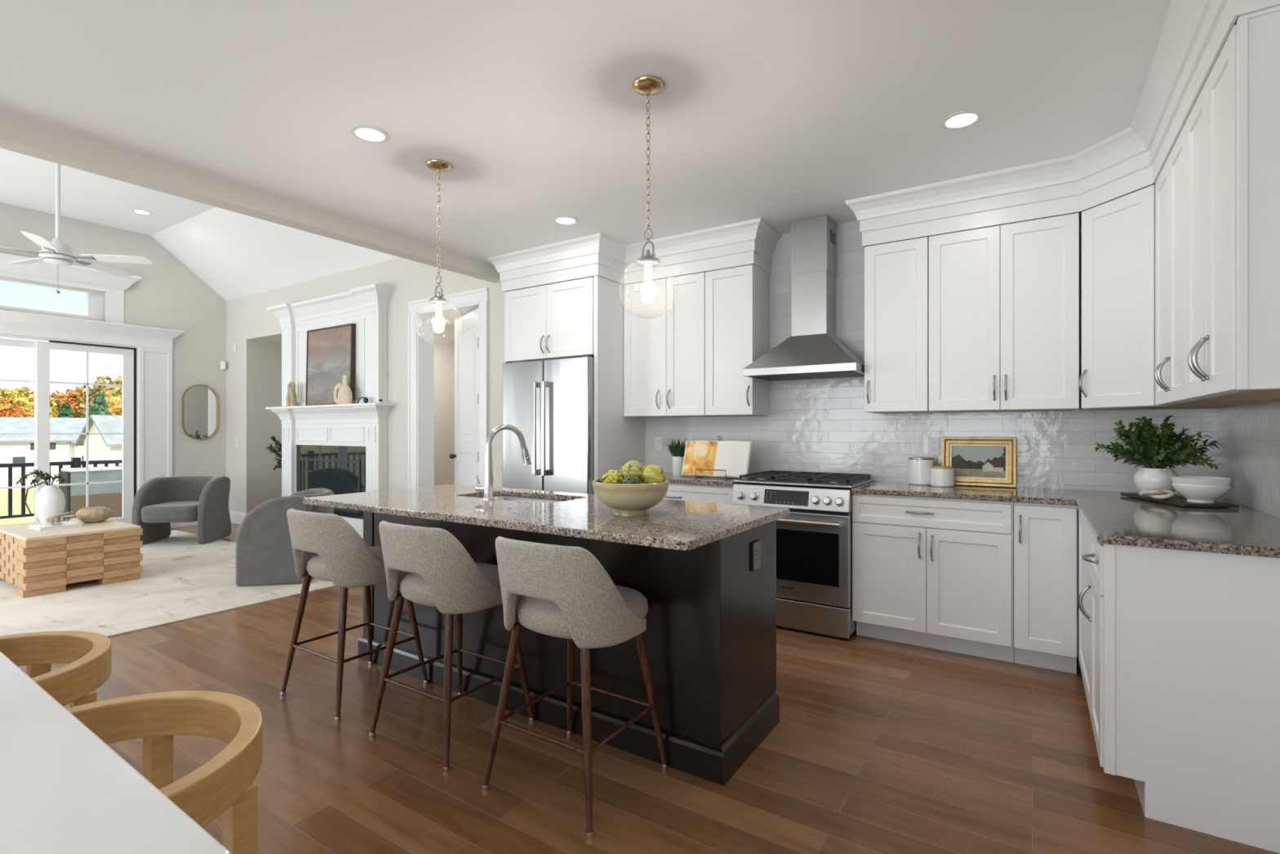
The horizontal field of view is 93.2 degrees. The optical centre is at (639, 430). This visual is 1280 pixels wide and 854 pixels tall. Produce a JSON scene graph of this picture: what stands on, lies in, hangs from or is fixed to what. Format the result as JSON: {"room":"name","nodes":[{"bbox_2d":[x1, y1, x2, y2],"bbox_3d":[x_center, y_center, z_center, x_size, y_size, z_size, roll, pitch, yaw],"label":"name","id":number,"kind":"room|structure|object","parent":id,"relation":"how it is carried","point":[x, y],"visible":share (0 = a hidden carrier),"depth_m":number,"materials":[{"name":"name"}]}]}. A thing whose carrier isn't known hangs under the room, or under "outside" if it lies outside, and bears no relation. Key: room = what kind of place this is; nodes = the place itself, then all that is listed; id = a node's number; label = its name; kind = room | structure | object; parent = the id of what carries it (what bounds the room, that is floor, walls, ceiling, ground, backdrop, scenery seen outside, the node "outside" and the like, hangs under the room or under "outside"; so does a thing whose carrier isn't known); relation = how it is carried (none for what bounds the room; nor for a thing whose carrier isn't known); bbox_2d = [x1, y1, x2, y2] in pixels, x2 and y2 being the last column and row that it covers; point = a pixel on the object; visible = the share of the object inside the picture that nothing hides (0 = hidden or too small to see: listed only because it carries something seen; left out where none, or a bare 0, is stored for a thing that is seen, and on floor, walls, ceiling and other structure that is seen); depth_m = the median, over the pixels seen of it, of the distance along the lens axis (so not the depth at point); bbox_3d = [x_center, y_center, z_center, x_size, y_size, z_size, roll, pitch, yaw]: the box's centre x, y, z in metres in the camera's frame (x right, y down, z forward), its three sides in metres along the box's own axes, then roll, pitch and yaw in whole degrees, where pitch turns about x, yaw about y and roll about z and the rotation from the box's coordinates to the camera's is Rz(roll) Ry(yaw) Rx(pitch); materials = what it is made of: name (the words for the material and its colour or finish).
{"room":"kitchen","nodes":[
{"label":"kitchen","id":0,"kind":"room"},
{"bbox_2d":[0,202,226,492],"bbox_3d":[-7.072,-0.603,6.417,0.150,3.730,4.770,0,0,33],"label":"wall","id":1,"kind":"structure","parent":0,"point":[168,295],"depth_m":7.86,"materials":[{"name":"paint"}]},
{"bbox_2d":[0,275,105,319],"bbox_3d":[-7.054,-1.498,6.471,0.060,0.350,2.080,0,0,33],"label":"window","id":2,"kind":"structure","parent":1,"relation":"in","point":[95,300],"depth_m":7.17,"materials":[{"name":"white paint"}]},
{"bbox_2d":[0,333,137,524],"bbox_3d":[-7.038,0.107,6.469,0.130,2.310,2.635,0,0,33],"label":"door","id":3,"kind":"structure","parent":1,"relation":"in","point":[42,433],"depth_m":7.17,"materials":[{"name":"white paint"}]},
{"bbox_2d":[0,252,141,324],"bbox_3d":[-6.915,-1.587,6.381,0.152,0.603,2.630,0,0,33],"label":"trim","id":4,"kind":"structure","parent":1,"relation":"attached to","point":[114,286],"depth_m":7.00,"materials":[{"name":"white paint"}]},
{"bbox_2d":[0,320,172,528],"bbox_3d":[-6.960,0.037,6.419,0.034,2.450,3.345,0,0,33],"label":"door frame","id":5,"kind":"structure","parent":1,"relation":"attached to","point":[154,353],"depth_m":7.62,"materials":[{"name":"white paint"}]},
{"bbox_2d":[0,309,185,338],"bbox_3d":[-6.919,-1.232,6.392,0.134,0.107,3.545,0,0,33],"label":"trim","id":6,"kind":"structure","parent":1,"relation":"attached to","point":[5,315],"depth_m":7.05,"materials":[{"name":"white paint"}]},
{"bbox_2d":[182,384,217,439],"bbox_3d":[-5.879,-0.240,8.090,0.028,0.736,0.410,0,0,33],"label":"wall mirror","id":7,"kind":"object","parent":1,"relation":"attached to","point":[199,402],"visible":1,"depth_m":8.08,"materials":[{"name":"gold metal"}]},
{"bbox_2d":[0,147,399,300],"bbox_3d":[-4.780,-2.163,5.008,5.530,0.829,4.700,0,0,33],"label":"vault","id":8,"kind":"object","parent":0,"point":[236,255],"visible":0.29,"depth_m":6.81,"materials":[{"name":"white paint"}]},
{"bbox_2d":[0,163,152,293],"bbox_3d":[-4.854,-1.793,4.992,1.262,1.328,1.254,0,0,33],"label":"ceiling fan","id":9,"kind":"object","parent":8,"relation":"hanging from","point":[56,252],"visible":0.9,"depth_m":5.01,"materials":[{"name":"white plastic"}]},
{"bbox_2d":[262,337,282,503],"bbox_3d":[-4.524,-0.023,8.203,1.220,2.570,0.660,0,0,33],"label":"wall niche","id":10,"kind":"object","parent":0,"point":[271,348],"visible":0.04,"depth_m":8.30,"materials":[{"name":"paint"}]},
{"bbox_2d":[265,434,281,470],"bbox_3d":[-4.588,0.630,7.921,0.604,1.262,0.603,0,0,33],"label":"plant","id":11,"kind":"object","parent":10,"relation":"in","point":[277,443],"visible":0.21,"depth_m":7.75,"materials":[{"name":"green plant"}]},
{"bbox_2d":[226,257,533,512],"bbox_3d":[-3.401,-0.263,6.968,5.710,3.050,0.190,0,0,33],"label":"wall","id":12,"kind":"structure","parent":0,"point":[249,322],"depth_m":6.81,"materials":[{"name":"paint"}]},
{"bbox_2d":[407,287,488,488],"bbox_3d":[-1.822,-0.021,5.928,1.140,2.565,0.220,0,0,33],"label":"doorway","id":13,"kind":"structure","parent":12,"relation":"in","point":[420,317],"depth_m":6.11,"materials":[{"name":"white paint"}]},
{"bbox_2d":[448,307,478,485],"bbox_3d":[-1.708,0.050,6.016,0.175,2.400,0.866,0,0,-32],"label":"door","id":14,"kind":"structure","parent":13,"relation":"attached to","point":[466,327],"depth_m":6.00,"materials":[{"name":"white paint"}]},
{"bbox_2d":[434,323,454,485],"bbox_3d":[-1.565,-0.063,6.969,2.390,2.650,1.810,0,0,33],"label":"wall","id":15,"kind":"structure","parent":0,"point":[444,342],"depth_m":7.60,"materials":[{"name":"paint"}]},
{"bbox_2d":[487,217,782,292],"bbox_3d":[-0.158,-1.318,4.710,2.414,0.280,0.549,0,0,21],"label":"crown molding","id":16,"kind":"structure","parent":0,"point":[753,242],"depth_m":4.62,"materials":[{"name":"white paint"}]},
{"bbox_2d":[0,0,1279,263],"bbox_3d":[-0.997,-1.508,1.302,4.990,0.100,7.900,0,0,33],"label":"ceiling","id":17,"kind":"structure","parent":0,"point":[780,113],"depth_m":2.66,"materials":[{"name":"white paint"}]},
{"bbox_2d":[350,124,389,143],"bbox_3d":[-1.329,-1.455,2.978,0.176,0.006,0.176,0,0,33],"label":"recessed light","id":18,"kind":"object","parent":17,"relation":"in","point":[366,133],"visible":1,"depth_m":2.97,"materials":[{"name":"white plastic"}]},
{"bbox_2d":[426,159,451,333],"bbox_3d":[-1.105,-0.965,3.321,0.248,0.986,0.248,0,0,33],"label":"pendant light","id":19,"kind":"object","parent":17,"relation":"hanging from","point":[438,166],"visible":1,"depth_m":3.31,"materials":[{"name":"gold"}]},
{"bbox_2d":[632,75,663,303],"bbox_3d":[0.035,-0.965,2.552,0.248,0.986,0.248,0,0,33],"label":"pendant light","id":20,"kind":"object","parent":17,"relation":"hanging from","point":[648,86],"visible":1,"depth_m":2.54,"materials":[{"name":"gold metal"}]},
{"bbox_2d":[940,110,982,129],"bbox_3d":[1.509,-1.455,2.841,0.176,0.006,0.176,0,0,33],"label":"recessed light","id":21,"kind":"object","parent":17,"relation":"in","point":[966,118],"visible":1,"depth_m":2.83,"materials":[{"name":"white plastic"}]},
{"bbox_2d":[17,522,1279,853],"bbox_3d":[-2.906,1.292,3.375,10.450,0.060,9.300,0,0,33],"label":"floor","id":22,"kind":"structure","parent":0,"point":[877,745],"depth_m":2.28,"materials":[{"name":"brown wood"}]},
{"bbox_2d":[0,631,111,707],"bbox_3d":[-1.600,0.913,1.463,0.542,0.697,0.483,0,0,33],"label":"dining chair","id":23,"kind":"object","parent":22,"relation":"on","point":[88,655],"visible":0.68,"depth_m":1.64,"materials":[{"name":"brown wood"}]},
{"bbox_2d":[0,651,230,853],"bbox_3d":[-1.492,0.887,0.861,1.810,0.750,0.910,0,0,34],"label":"dining table","id":24,"kind":"object","parent":22,"relation":"on","point":[64,789],"visible":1,"depth_m":0.85,"materials":[{"name":"white wood"}]},
{"bbox_2d":[66,690,262,853],"bbox_3d":[-0.956,0.913,1.071,0.542,0.697,0.483,0,0,33],"label":"dining chair","id":25,"kind":"object","parent":22,"relation":"on","point":[224,784],"visible":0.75,"depth_m":1.23,"materials":[{"name":"brown wood"}]},
{"bbox_2d":[0,529,334,636],"bbox_3d":[-4.962,1.256,4.983,4.300,0.010,3.440,0,0,33],"label":"area rug","id":26,"kind":"object","parent":22,"relation":"on","point":[182,578],"visible":0.49,"depth_m":4.55,"materials":[{"name":"carpet"}]},
{"bbox_2d":[0,517,142,598],"bbox_3d":[-4.832,1.028,5.085,1.073,0.446,0.716,0,0,33],"label":"coffee table","id":27,"kind":"object","parent":26,"relation":"on","point":[37,562],"visible":0.96,"depth_m":4.78,"materials":[{"name":"brown wood"}]},
{"bbox_2d":[9,467,67,524],"bbox_3d":[-5.206,0.564,5.240,0.504,0.481,0.272,0,0,25],"label":"vase","id":28,"kind":"object","parent":27,"relation":"on","point":[50,500],"visible":0.97,"depth_m":5.19,"materials":[{"name":"white ceramic"}]},
{"bbox_2d":[28,520,83,530],"bbox_3d":[-4.848,0.793,5.022,0.270,0.024,0.270,0,0,32],"label":"book","id":29,"kind":"object","parent":27,"relation":"on","point":[43,526],"visible":0.91,"depth_m":4.96,"materials":[{"name":"white paper"}]},
{"bbox_2d":[75,506,112,523],"bbox_3d":[-4.785,0.739,5.303,0.243,0.131,0.248,0,0,33],"label":"decorative bowl","id":30,"kind":"object","parent":27,"relation":"on","point":[94,513],"visible":1,"depth_m":5.23,"materials":[{"name":"beige ceramic"}]},
{"bbox_2d":[131,475,231,543],"bbox_3d":[-5.174,0.893,6.860,0.740,0.716,0.647,0,0,-8],"label":"armchair","id":31,"kind":"object","parent":26,"relation":"on","point":[159,502],"visible":0.99,"depth_m":6.78,"materials":[{"name":"grey fabric"}]},
{"bbox_2d":[235,488,334,586],"bbox_3d":[-3.026,0.893,5.231,0.647,0.716,0.740,0,0,-12],"label":"armchair","id":32,"kind":"object","parent":26,"relation":"on","point":[264,556],"visible":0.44,"depth_m":4.87,"materials":[{"name":"grey fabric"}]},
{"bbox_2d":[265,284,395,538],"bbox_3d":[-3.601,-0.111,6.715,2.210,2.745,0.450,0,0,33],"label":"fireplace","id":33,"kind":"object","parent":22,"relation":"on","point":[337,466],"visible":0.73,"depth_m":6.72,"materials":[{"name":"white paint"}]},
{"bbox_2d":[285,382,297,406],"bbox_3d":[-4.082,-0.420,7.088,0.167,0.296,0.078,0,0,33],"label":"knot sculpture","id":34,"kind":"object","parent":33,"relation":"on","point":[291,398],"visible":0.98,"depth_m":7.06,"materials":[{"name":"beige ceramic"}]},
{"bbox_2d":[265,402,395,409],"bbox_3d":[-3.541,-0.264,6.807,2.210,0.028,0.230,0,0,33],"label":"mantel shelf","id":35,"kind":"object","parent":33,"relation":"attached to","point":[354,406],"depth_m":6.52,"materials":[{"name":"white paint"}]},
{"bbox_2d":[305,323,355,405],"bbox_3d":[-3.487,-0.716,6.799,0.900,0.876,0.061,0,0,33],"label":"abstract painting","id":36,"kind":"object","parent":33,"relation":"on","point":[331,351],"visible":0.83,"depth_m":6.78,"materials":[{"name":"fabric"}]},
{"bbox_2d":[333,375,352,404],"bbox_3d":[-3.202,-0.431,6.507,0.319,0.306,0.103,0,0,33],"label":"vase","id":37,"kind":"object","parent":33,"relation":"on","point":[344,394],"visible":0.94,"depth_m":6.44,"materials":[{"name":"beige ceramic"}]},
{"bbox_2d":[280,508,428,721],"bbox_3d":[-1.391,0.813,2.937,0.504,0.899,0.544,0,0,33],"label":"counter stool","id":38,"kind":"object","parent":22,"relation":"on","point":[326,547],"visible":0.91,"depth_m":2.72,"materials":[{"name":"fabric"}]},
{"bbox_2d":[368,520,534,772],"bbox_3d":[-0.793,0.813,2.548,0.504,0.899,0.544,0,0,33],"label":"counter stool","id":39,"kind":"object","parent":22,"relation":"on","point":[424,566],"visible":0.94,"depth_m":2.33,"materials":[{"name":"fabric"}]},
{"bbox_2d":[502,354,593,493],"bbox_3d":[-0.587,0.344,5.090,0.905,1.835,0.802,0,0,33],"label":"refrigerator","id":40,"kind":"object","parent":22,"relation":"on","point":[550,402],"visible":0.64,"depth_m":4.75,"materials":[{"name":"silver metal"}]},
{"bbox_2d":[358,511,779,785],"bbox_3d":[-0.461,0.821,3.015,2.219,0.883,0.630,0,0,33],"label":"kitchen island","id":41,"kind":"object","parent":22,"relation":"on","point":[709,635],"visible":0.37,"depth_m":2.40,"materials":[{"name":"brown wood"}]},
{"bbox_2d":[303,484,789,550],"bbox_3d":[-0.534,0.362,2.897,2.250,0.030,0.956,0,0,33],"label":"island countertop","id":42,"kind":"structure","parent":41,"relation":"on","point":[672,524],"depth_m":2.51,"materials":[{"name":"stone"}]},
{"bbox_2d":[475,423,531,500],"bbox_3d":[-0.688,0.158,3.111,0.304,0.379,0.113,0,0,-34],"label":"faucet","id":43,"kind":"object","parent":42,"relation":"on","point":[488,486],"visible":1,"depth_m":3.03,"materials":[{"name":"silver metal"}]},
{"bbox_2d":[478,495,565,502],"bbox_3d":[-0.631,0.478,3.189,0.714,0.200,0.379,0,0,33],"label":"sink","id":44,"kind":"object","parent":42,"relation":"in","point":[498,497],"visible":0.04,"depth_m":3.40,"materials":[{"name":"silver metal"}]},
{"bbox_2d":[592,479,669,515],"bbox_3d":[-0.039,0.279,2.522,0.320,0.137,0.320,0,0,33],"label":"fruit bowl","id":45,"kind":"object","parent":42,"relation":"on","point":[626,500],"visible":0.85,"depth_m":2.40,"materials":[{"name":"ceramic"}]},
{"bbox_2d":[601,469,623,484],"bbox_3d":[-0.112,0.205,2.510,0.095,0.085,0.096,0,0,33],"label":"artichoke","id":46,"kind":"object","parent":45,"relation":"in","point":[611,476],"visible":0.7,"depth_m":2.48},
{"bbox_2d":[619,460,644,482],"bbox_3d":[-0.027,0.179,2.540,0.118,0.105,0.120,0,0,33],"label":"artichoke","id":47,"kind":"object","parent":45,"relation":"in","point":[633,467],"visible":0.67,"depth_m":2.50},
{"bbox_2d":[640,464,666,484],"bbox_3d":[0.052,0.191,2.518,0.115,0.101,0.112,0,0,33],"label":"artichoke","id":48,"kind":"object","parent":45,"relation":"in","point":[652,473],"visible":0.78,"depth_m":2.48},
{"bbox_2d":[751,539,760,571],"bbox_3d":[0.468,0.504,2.438,0.012,0.115,0.076,0,0,33],"label":"outlet plate","id":49,"kind":"object","parent":41,"relation":"attached to","point":[755,544],"depth_m":2.43,"materials":[{"name":"black plastic"}]},
{"bbox_2d":[482,536,667,839],"bbox_3d":[-0.233,0.813,2.183,0.504,0.899,0.544,0,0,33],"label":"counter stool","id":50,"kind":"object","parent":22,"relation":"on","point":[558,591],"visible":1,"depth_m":1.98,"materials":[{"name":"fabric"}]},
{"bbox_2d":[593,275,645,493],"bbox_3d":[-0.153,0.042,4.899,0.036,2.440,0.683,0,0,33],"label":"panel","id":51,"kind":"object","parent":22,"relation":"on","point":[619,439],"visible":0.4,"depth_m":4.74,"materials":[{"name":"white paint"}]},
{"bbox_2d":[662,483,733,504],"bbox_3d":[0.328,0.820,4.592,1.100,0.884,0.657,0,0,33],"label":"base cabinet","id":52,"kind":"object","parent":22,"relation":"on","point":[676,491],"visible":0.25,"depth_m":4.20,"materials":[{"name":"white paint"}]},
{"bbox_2d":[661,471,745,486],"bbox_3d":[0.334,0.362,4.602,1.096,0.030,0.635,0,0,33],"label":"countertop","id":53,"kind":"structure","parent":52,"relation":"on","point":[681,479],"depth_m":4.25,"materials":[{"name":"stone"}]},
{"bbox_2d":[671,456,684,475],"bbox_3d":[0.305,0.276,4.725,0.110,0.143,0.110,0,0,33],"label":"pot","id":54,"kind":"object","parent":53,"relation":"on","point":[677,461],"depth_m":4.67,"materials":[{"name":"white ceramic"}]},
{"bbox_2d":[662,438,698,475],"bbox_3d":[0.322,0.200,4.728,0.311,0.295,0.266,0,0,33],"label":"potted grass","id":55,"kind":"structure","parent":53,"relation":"on","point":[678,451],"depth_m":4.68,"materials":[{"name":"white ceramic"}]},
{"bbox_2d":[695,435,732,479],"bbox_3d":[0.564,0.194,4.444,0.247,0.306,0.217,0,0,33],"label":"book stand","id":56,"kind":"object","parent":53,"relation":"on","point":[718,436],"visible":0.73,"depth_m":4.39,"materials":[{"name":"black metal"}]},
{"bbox_2d":[681,440,751,478],"bbox_3d":[0.550,0.208,4.421,0.528,0.261,0.104,0,0,33],"label":"cookbook","id":57,"kind":"object","parent":56,"relation":"on","point":[733,457],"visible":0.96,"depth_m":4.41,"materials":[{"name":"white paper"}]},
{"bbox_2d":[731,470,875,639],"bbox_3d":[1.091,0.781,4.053,0.768,0.961,0.732,0,0,33],"label":"range","id":58,"kind":"object","parent":22,"relation":"on","point":[814,543],"visible":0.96,"depth_m":3.73,"materials":[{"name":"silver metal"}]},
{"bbox_2d":[733,477,875,488],"bbox_3d":[1.115,0.340,4.090,0.768,0.013,0.633,0,0,33],"label":"cooktop","id":59,"kind":"object","parent":58,"relation":"in","point":[772,482],"depth_m":3.88,"materials":[{"name":"black ceramic"}]},
{"bbox_2d":[852,493,1013,662],"bbox_3d":[1.776,0.820,3.653,0.826,0.884,0.657,0,0,33],"label":"base cabinet","id":60,"kind":"object","parent":22,"relation":"on","point":[936,573],"visible":1,"depth_m":3.40,"materials":[{"name":"white paint"}]},
{"bbox_2d":[1013,502,1077,673],"bbox_3d":[2.240,0.820,3.352,0.274,0.884,0.657,0,0,33],"label":"base cabinet","id":61,"kind":"object","parent":22,"relation":"on","point":[1046,535],"visible":0.98,"depth_m":3.12,"materials":[{"name":"white paint"}]},
{"bbox_2d":[1078,510,1091,716],"bbox_3d":[2.256,0.820,2.547,0.624,0.884,0.755,0,0,33],"label":"base cabinet","id":62,"kind":"object","parent":22,"relation":"on","point":[1084,531],"visible":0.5,"depth_m":2.75,"materials":[{"name":"white paint"}]},
{"bbox_2d":[1078,531,1143,811],"bbox_3d":[1.923,0.820,2.064,0.676,0.884,0.414,0,0,33],"label":"base cabinet","id":63,"kind":"object","parent":22,"relation":"on","point":[1096,585],"visible":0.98,"depth_m":2.21,"materials":[{"name":"white paint"}]},
{"bbox_2d":[851,480,1279,558],"bbox_3d":[1.836,0.362,2.911,1.728,0.030,1.838,0,0,33],"label":"countertop","id":64,"kind":"structure","parent":63,"relation":"on","point":[1112,517],"depth_m":2.39,"materials":[{"name":"stone"}]},
{"bbox_2d":[908,457,933,484],"bbox_3d":[1.807,0.262,3.888,0.150,0.172,0.150,0,0,33],"label":"canister","id":65,"kind":"object","parent":64,"relation":"on","point":[918,467],"visible":0.95,"depth_m":3.83,"materials":[{"name":"white ceramic"}]},
{"bbox_2d":[929,466,954,486],"bbox_3d":[1.881,0.286,3.763,0.136,0.122,0.136,0,0,33],"label":"canister","id":66,"kind":"object","parent":64,"relation":"on","point":[940,476],"visible":1,"depth_m":3.71,"materials":[{"name":"white ceramic"}]},
{"bbox_2d":[942,436,1016,487],"bbox_3d":[2.104,0.195,3.764,0.405,0.304,0.071,0,0,33],"label":"landscape painting","id":67,"kind":"object","parent":64,"relation":"on","point":[982,461],"visible":0.84,"depth_m":3.75,"materials":[{"name":"gold metal"}]},
{"bbox_2d":[1120,492,1239,507],"bbox_3d":[2.590,0.338,2.930,0.210,0.018,0.490,0,0,11],"label":"serving board","id":68,"kind":"object","parent":64,"relation":"on","point":[1180,500],"visible":0.81,"depth_m":2.79,"materials":[{"name":"brown wood"}]},
{"bbox_2d":[1138,488,1174,498],"bbox_3d":[2.487,0.306,2.906,0.111,0.044,0.136,0,0,-17],"label":"ornament","id":69,"kind":"object","parent":68,"relation":"on","point":[1155,494],"visible":1,"depth_m":2.88,"materials":[{"name":"ceramic"}]},
{"bbox_2d":[1094,415,1222,493],"bbox_3d":[2.610,0.128,3.026,0.421,0.402,0.493,0,0,-14],"label":"leafy plant","id":70,"kind":"object","parent":68,"relation":"on","point":[1153,447],"visible":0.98,"depth_m":2.99,"materials":[{"name":"green plant"}]},
{"bbox_2d":[1170,475,1232,503],"bbox_3d":[2.561,0.272,2.763,0.208,0.113,0.208,0,0,33],"label":"serving bowl","id":71,"kind":"object","parent":68,"relation":"on","point":[1196,489],"visible":1,"depth_m":2.71,"materials":[{"name":"white ceramic"}]},
{"bbox_2d":[1103,543,1279,853],"bbox_3d":[1.824,0.820,1.865,0.627,0.884,0.026,0,0,33],"label":"end panel","id":72,"kind":"object","parent":22,"relation":"on","point":[1192,638],"visible":0.87,"depth_m":1.90,"materials":[{"name":"white paint"}]},
{"bbox_2d":[555,275,1078,645],"bbox_3d":[1.172,-0.098,4.526,4.860,2.720,0.130,0,0,33],"label":"wall","id":73,"kind":"structure","parent":0,"point":[597,275],"depth_m":3.54,"materials":[{"name":"paint"}]},
{"bbox_2d":[504,276,593,362],"bbox_3d":[-0.584,-0.879,5.154,0.960,0.598,0.727,0,0,33],"label":"upper cabinet","id":74,"kind":"object","parent":73,"relation":"attached to","point":[553,321],"visible":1,"depth_m":4.86,"materials":[{"name":"white paint"}]},
{"bbox_2d":[623,271,715,417],"bbox_3d":[0.251,-0.643,4.812,0.730,1.070,0.372,0,0,33],"label":"upper cabinet","id":75,"kind":"object","parent":73,"relation":"attached to","point":[664,338],"visible":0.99,"depth_m":4.67,"materials":[{"name":"white paint"}]},
{"bbox_2d":[705,264,769,416],"bbox_3d":[0.719,-0.643,4.509,0.378,1.070,0.372,0,0,33],"label":"upper cabinet","id":76,"kind":"object","parent":73,"relation":"attached to","point":[737,299],"visible":1,"depth_m":4.40,"materials":[{"name":"white paint"}]},
{"bbox_2d":[742,214,864,381],"bbox_3d":[1.156,-0.912,4.153,0.752,1.090,0.495,0,0,33],"label":"range hood","id":77,"kind":"object","parent":73,"relation":"attached to","point":[813,350],"visible":0.93,"depth_m":4.13,"materials":[{"name":"silver metal"}]},
{"bbox_2d":[864,236,933,413],"bbox_3d":[1.669,-0.646,3.893,0.371,1.064,0.372,0,0,33],"label":"upper cabinet","id":78,"kind":"object","parent":73,"relation":"attached to","point":[896,273],"visible":1,"depth_m":3.77,"materials":[{"name":"white paint"}]},
{"bbox_2d":[645,183,1217,493],"bbox_3d":[1.560,-0.538,4.192,3.605,1.840,0.008,0,0,33],"label":"backsplash","id":79,"kind":"structure","parent":73,"relation":"attached to","point":[822,425],"depth_m":4.20,"materials":[{"name":"tile"}]},
{"bbox_2d":[927,437,939,455],"bbox_3d":[1.919,0.105,3.950,0.072,0.116,0.008,0,0,33],"label":"power outlet","id":80,"kind":"object","parent":79,"relation":"attached to","point":[933,443],"visible":1,"depth_m":3.95,"materials":[{"name":"white plastic"}]},
{"bbox_2d":[928,213,1079,412],"bbox_3d":[2.139,-0.646,3.588,0.742,1.064,0.372,0,0,33],"label":"upper cabinet","id":81,"kind":"object","parent":73,"relation":"attached to","point":[1004,299],"visible":1,"depth_m":3.45,"materials":[{"name":"white paint"}]},
{"bbox_2d":[844,0,1279,248],"bbox_3d":[1.944,-1.318,2.857,1.027,0.280,2.774,0,0,-7],"label":"crown molding","id":82,"kind":"structure","parent":73,"relation":"attached to","point":[1193,34],"depth_m":3.13,"materials":[{"name":"white paint"}]},
{"bbox_2d":[1079,184,1241,410],"bbox_3d":[2.642,-0.646,3.126,0.610,1.064,0.600,0,0,33],"label":"upper cabinet","id":83,"kind":"object","parent":73,"relation":"attached to","point":[1117,235],"visible":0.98,"depth_m":3.06,"materials":[{"name":"white paint"}]},
{"bbox_3d":[1.011,-0.098,-0.077,0.120,2.720,7.770,0,0,33],"label":"wall","id":84,"kind":"structure","parent":0,"visible":0},
{"bbox_2d":[1154,124,1279,405],"bbox_3d":[2.392,-0.646,2.514,0.382,1.064,0.680,0,0,33],"label":"upper cabinet","id":85,"kind":"object","parent":84,"relation":"attached to","point":[1170,185],"visible":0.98,"depth_m":2.55,"materials":[{"name":"white paint"}]},
{"bbox_2d":[1185,5,1279,399],"bbox_3d":[2.017,-0.646,1.935,0.382,1.064,0.696,0,0,33],"label":"upper cabinet","id":86,"kind":"object","parent":84,"relation":"attached to","point":[1211,126],"depth_m":1.75,"materials":[{"name":"white paint"}]},
{"bbox_2d":[1217,401,1279,518],"bbox_3d":[2.568,0.112,2.442,0.008,0.540,1.832,0,0,33],"label":"backsplash","id":87,"kind":"structure","parent":84,"relation":"attached to","point":[1248,436],"depth_m":2.70,"materials":[{"name":"tile"}]},
{"bbox_3d":[-2.559,-1.983,3.478,0.140,1.010,4.750,0,0,33],"label":"wall","id":88,"kind":"structure","parent":0,"visible":0},
{"bbox_2d":[0,111,500,283],"bbox_3d":[-2.519,-1.408,3.541,0.140,0.140,4.600,0,0,33],"label":"beam","id":89,"kind":"structure","parent":88,"relation":"attached to","point":[17,135],"depth_m":3.49,"materials":[{"name":"white paint"}]},
{"label":"outside","id":90,"kind":"structure","parent":0,"visible":0},
{"bbox_2d":[0,486,58,524],"bbox_3d":[-113.174,4.637,73.414,250.200,0.150,320.000,0,0,33],"label":"ground","id":91,"kind":"structure","parent":90,"point":[16,493],"depth_m":36.51,"materials":[{"name":"beige"}]},
{"bbox_2d":[0,397,31,417],"bbox_3d":[-81.973,0.173,78.112,5.586,8.779,5.543,0,0,-26],"label":"tree","id":92,"kind":"object","parent":91,"relation":"on","point":[6,411],"visible":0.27,"depth_m":77.90,"materials":[{"name":"orange plant"}]},
{"bbox_2d":[0,386,57,417],"bbox_3d":[-86.916,-0.786,84.176,9.617,10.697,8.977,0,0,-13],"label":"tree","id":93,"kind":"object","parent":91,"relation":"on","point":[26,401],"visible":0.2,"depth_m":82.86,"materials":[{"name":"yellow plant"}]},
{"bbox_2d":[0,417,85,489],"bbox_3d":[-50.710,1.742,49.471,10.800,5.640,12.600,0,0,38],"label":"house","id":94,"kind":"structure","parent":91,"relation":"on","point":[13,448],"depth_m":48.49,"materials":[{"name":"white"}]},
{"bbox_2d":[49,389,91,417],"bbox_3d":[-85.878,-0.838,92.257,8.725,10.800,8.944,0,0,42],"label":"tree","id":95,"kind":"object","parent":91,"relation":"on","point":[69,396],"visible":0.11,"depth_m":90.26,"materials":[{"name":"orange plant"}]},
{"bbox_2d":[74,414,122,466],"bbox_3d":[-31.577,1.817,40.000,3.900,5.490,7.600,0,0,26],"label":"house","id":96,"kind":"structure","parent":91,"relation":"on","point":[101,446],"depth_m":36.73,"materials":[{"name":"white"}]},
{"bbox_2d":[75,375,122,417],"bbox_3d":[-81.562,-2.183,94.905,12.105,13.490,12.122,0,0,30],"label":"tree","id":97,"kind":"object","parent":91,"relation":"on","point":[108,391],"visible":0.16,"depth_m":91.83,"materials":[{"name":"yellow plant"}]},
{"bbox_2d":[88,392,114,417],"bbox_3d":[-60.842,0.176,67.852,5.869,8.771,5.631,0,0,-36],"label":"tree","id":98,"kind":"object","parent":91,"relation":"on","point":[99,406],"visible":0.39,"depth_m":67.65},
{"bbox_2d":[89,395,122,415],"bbox_3d":[-69.537,0.006,80.038,6.587,9.112,6.614,0,0,12],"label":"tree","id":99,"kind":"object","parent":91,"relation":"on","point":[115,406],"visible":0.09,"depth_m":78.68,"materials":[{"name":"gold plant"}]},
{"bbox_3d":[-8.438,3.012,7.857,3.690,3.100,8.000,0,0,33],"label":"deck slab","id":100,"kind":"object","parent":91,"relation":"on","visible":0},
{"bbox_2d":[0,457,122,519],"bbox_3d":[-9.818,0.952,8.753,0.100,1.020,8.000,0,0,33],"label":"deck railing","id":101,"kind":"object","parent":100,"relation":"on","point":[75,462],"visible":0.2,"depth_m":9.29,"materials":[{"name":"black metal"}]},
{"bbox_2d":[59,466,122,518],"bbox_3d":[-8.459,1.022,9.340,0.400,0.880,0.655,0,0,33],"label":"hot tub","id":102,"kind":"object","parent":100,"relation":"on","point":[107,495],"visible":0.7,"depth_m":9.23,"materials":[{"name":"brown wicker"}]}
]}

